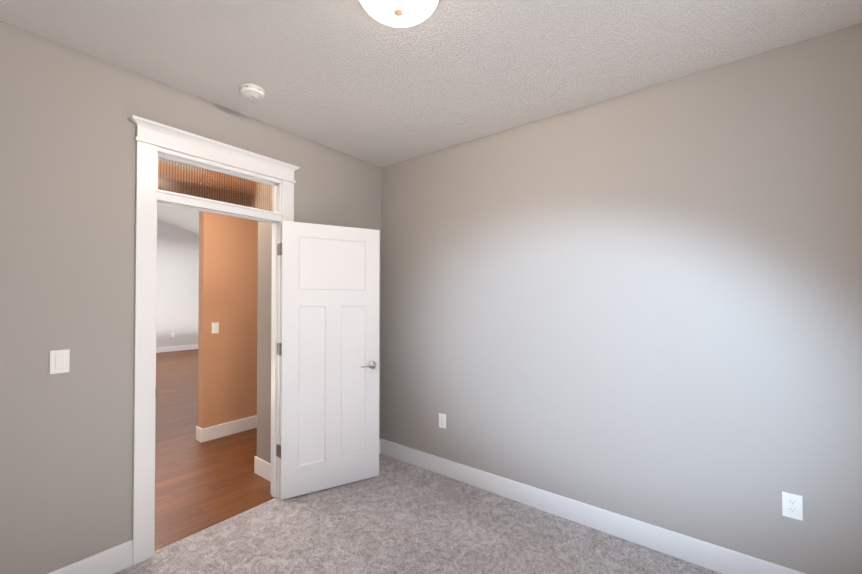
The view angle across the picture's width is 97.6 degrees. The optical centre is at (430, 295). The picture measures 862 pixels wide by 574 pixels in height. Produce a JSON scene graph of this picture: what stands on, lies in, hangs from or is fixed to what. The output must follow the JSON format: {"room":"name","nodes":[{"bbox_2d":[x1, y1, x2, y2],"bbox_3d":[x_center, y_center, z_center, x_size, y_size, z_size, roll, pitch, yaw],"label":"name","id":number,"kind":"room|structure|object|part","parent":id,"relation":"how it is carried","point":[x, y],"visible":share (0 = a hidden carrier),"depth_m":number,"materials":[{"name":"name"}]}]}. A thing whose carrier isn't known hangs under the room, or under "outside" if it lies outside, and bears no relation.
{"room":"empty bedroom","nodes":[
{"label":"empty bedroom","id":0,"kind":"room"},
{"bbox_2d":[156,219,198,347],"bbox_3d":[-8.272,-1.215,9.678,0.115,5.608,10.000,-1,-1,38],"label":"wall","id":1,"kind":"structure","parent":0,"point":[177,307],"depth_m":10.83,"materials":[{"name":"paint"}]},
{"bbox_2d":[156,344,197,352],"bbox_3d":[-8.221,1.519,9.605,0.014,0.140,10.000,-1,-1,38],"label":"baseboard","id":2,"kind":"structure","parent":1,"relation":"attached to","point":[186,347],"depth_m":10.80,"materials":[{"name":"white wood"}]},
{"bbox_2d":[157,204,198,234],"bbox_3d":[-5.059,-1.900,7.196,8.245,1.898,10.400,-1,-1,38],"label":"ceiling","id":3,"kind":"structure","parent":0,"point":[186,219],"depth_m":10.03,"materials":[{"name":"paint"}]},
{"bbox_2d":[0,21,380,573],"bbox_3d":[-1.457,0.156,2.455,0.115,2.800,3.275,-1,-1,38],"label":"wall","id":4,"kind":"structure","parent":0,"point":[67,193],"depth_m":1.92,"materials":[{"name":"paint"}]},
{"bbox_2d":[50,349,69,373],"bbox_3d":[-1.833,0.329,1.863,0.013,0.114,0.070,-1,-1,38],"label":"light switch","id":5,"kind":"object","parent":4,"relation":"attached to","point":[59,361],"visible":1,"depth_m":1.86,"materials":[{"name":"white plastic"}]},
{"bbox_2d":[48,540,132,573],"bbox_3d":[-1.970,1.417,1.670,0.018,0.140,1.050,-1,-1,38],"label":"baseboard","id":6,"kind":"structure","parent":4,"relation":"attached to","point":[115,559],"depth_m":1.99,"materials":[{"name":"white wood"}]},
{"bbox_2d":[130,115,299,565],"bbox_3d":[-1.383,0.257,2.510,0.165,2.479,1.032,-1,-1,38],"label":"door frame","id":7,"kind":"structure","parent":4,"relation":"attached to","point":[151,138],"depth_m":2.17,"materials":[{"name":"white wood"}]},
{"bbox_2d":[158,157,273,211],"bbox_3d":[-1.407,-0.721,2.540,0.005,0.229,0.762,-1,-1,38],"label":"window","id":8,"kind":"structure","parent":4,"relation":"in","point":[182,178],"depth_m":2.49,"materials":[{"name":"glass"}]},
{"bbox_2d":[276,243,279,456],"bbox_3d":[-1.133,0.405,2.800,0.036,1.579,0.003,-1,-1,38],"label":"jamb hinge leaves","id":9,"kind":"object","parent":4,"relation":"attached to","point":[278,352],"visible":1,"depth_m":2.80,"materials":[{"name":"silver metal"}]},
{"bbox_2d":[279,221,379,499],"bbox_3d":[-0.771,0.473,2.951,0.770,2.033,0.129,0,-1,-30],"label":"door","id":10,"kind":"structure","parent":4,"relation":"in","point":[330,356],"depth_m":2.92,"materials":[{"name":"white wood"}]},
{"bbox_3d":[-1.104,0.405,2.771,0.012,1.584,0.045,0,-1,-30],"label":"door hinges","id":11,"kind":"part","parent":10,"relation":"part of","materials":[{"name":"silver metal"}]},
{"bbox_3d":[-0.524,0.574,3.092,0.145,0.064,0.129,0,-1,-30],"label":"handle","id":12,"kind":"part","parent":10,"relation":"part of","materials":[{"name":"grey metal"}]},
{"bbox_2d":[154,349,275,550],"bbox_3d":[-4.410,1.580,6.652,9.885,0.052,12.000,-1,-1,38],"label":"floor","id":13,"kind":"structure","parent":0,"point":[199,486],"depth_m":3.33,"materials":[{"name":"brown wood"}]},
{"bbox_2d":[198,211,257,428],"bbox_3d":[-0.597,0.175,6.293,0.115,2.748,5.924,-1,-1,38],"label":"wall","id":14,"kind":"structure","parent":0,"point":[228,302],"depth_m":4.11,"materials":[{"name":"orange paint"}]},
{"bbox_2d":[212,322,218,332],"bbox_3d":[-2.288,0.348,4.003,0.013,0.114,0.070,-1,-1,38],"label":"light switch","id":15,"kind":"object","parent":14,"relation":"attached to","point":[215,327],"visible":1,"depth_m":4.00,"materials":[{"name":"white plastic"}]},
{"bbox_2d":[199,415,256,442],"bbox_3d":[-1.164,1.469,5.443,0.018,0.140,3.938,-1,-1,38],"label":"baseboard","id":16,"kind":"structure","parent":14,"relation":"attached to","point":[225,429],"depth_m":4.08,"materials":[{"name":"white wood"}]},
{"bbox_2d":[257,221,271,463],"bbox_3d":[-0.108,0.156,4.646,0.435,2.748,3.930,-1,-1,38],"label":"wall","id":17,"kind":"structure","parent":0,"point":[264,342],"depth_m":3.15,"materials":[{"name":"beige paint"}]},
{"bbox_2d":[255,456,270,481],"bbox_3d":[-1.313,1.441,3.071,0.390,0.140,0.018,-1,-1,38],"label":"baseboard","id":18,"kind":"structure","parent":17,"relation":"attached to","point":[262,468],"depth_m":3.12,"materials":[{"name":"white wood"}]},
{"bbox_2d":[114,454,720,573],"bbox_3d":[-0.114,1.514,1.398,3.345,0.060,3.275,-1,-1,38],"label":"floor carpet","id":19,"kind":"object","parent":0,"point":[396,516],"visible":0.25,"depth_m":2.31,"materials":[{"name":"grey carpet"}]},
{"bbox_2d":[0,0,861,167],"bbox_3d":[-0.147,-1.296,1.457,3.430,0.080,3.275,-1,-1,38],"label":"ceiling","id":20,"kind":"structure","parent":0,"point":[354,78],"depth_m":1.93,"materials":[{"name":"white paint"}]},
{"bbox_2d":[239,83,264,99],"bbox_3d":[-1.085,-1.226,2.287,0.140,0.040,0.140,-1,-1,38],"label":"smoke detector","id":21,"kind":"object","parent":20,"relation":"attached to","point":[252,91],"visible":1,"depth_m":2.25,"materials":[{"name":"white plastic"}]},
{"bbox_2d":[360,0,440,26],"bbox_3d":[-0.129,-1.174,1.496,0.396,0.163,0.396,-1,-1,38],"label":"ceiling light","id":22,"kind":"object","parent":20,"relation":"attached to","point":[400,13],"visible":1,"depth_m":1.50,"materials":[{"name":"white glass"}]},
{"bbox_2d":[381,23,861,573],"bbox_3d":[0.866,0.158,2.654,3.315,2.800,0.115,-1,-1,38],"label":"wall","id":23,"kind":"structure","parent":0,"point":[643,305],"depth_m":2.21,"materials":[{"name":"paint"}]},
{"bbox_2d":[439,413,445,428],"bbox_3d":[0.096,1.054,3.162,0.072,0.118,0.008,-1,-1,38],"label":"electrical outlet","id":24,"kind":"object","parent":23,"relation":"attached to","point":[442,420],"visible":1,"depth_m":3.16,"materials":[{"name":"white plastic"}]},
{"bbox_2d":[380,439,805,573],"bbox_3d":[0.780,1.428,2.622,3.200,0.140,0.018,-1,-1,38],"label":"baseboard","id":25,"kind":"structure","parent":23,"relation":"attached to","point":[695,551],"depth_m":2.39,"materials":[{"name":"white wood"}]},
{"bbox_2d":[782,491,802,520],"bbox_3d":[1.780,1.039,1.858,0.072,0.118,0.008,-1,-1,38],"label":"electrical outlet","id":26,"kind":"object","parent":23,"relation":"attached to","point":[792,505],"visible":1,"depth_m":1.85,"materials":[{"name":"white plastic"}]}
]}

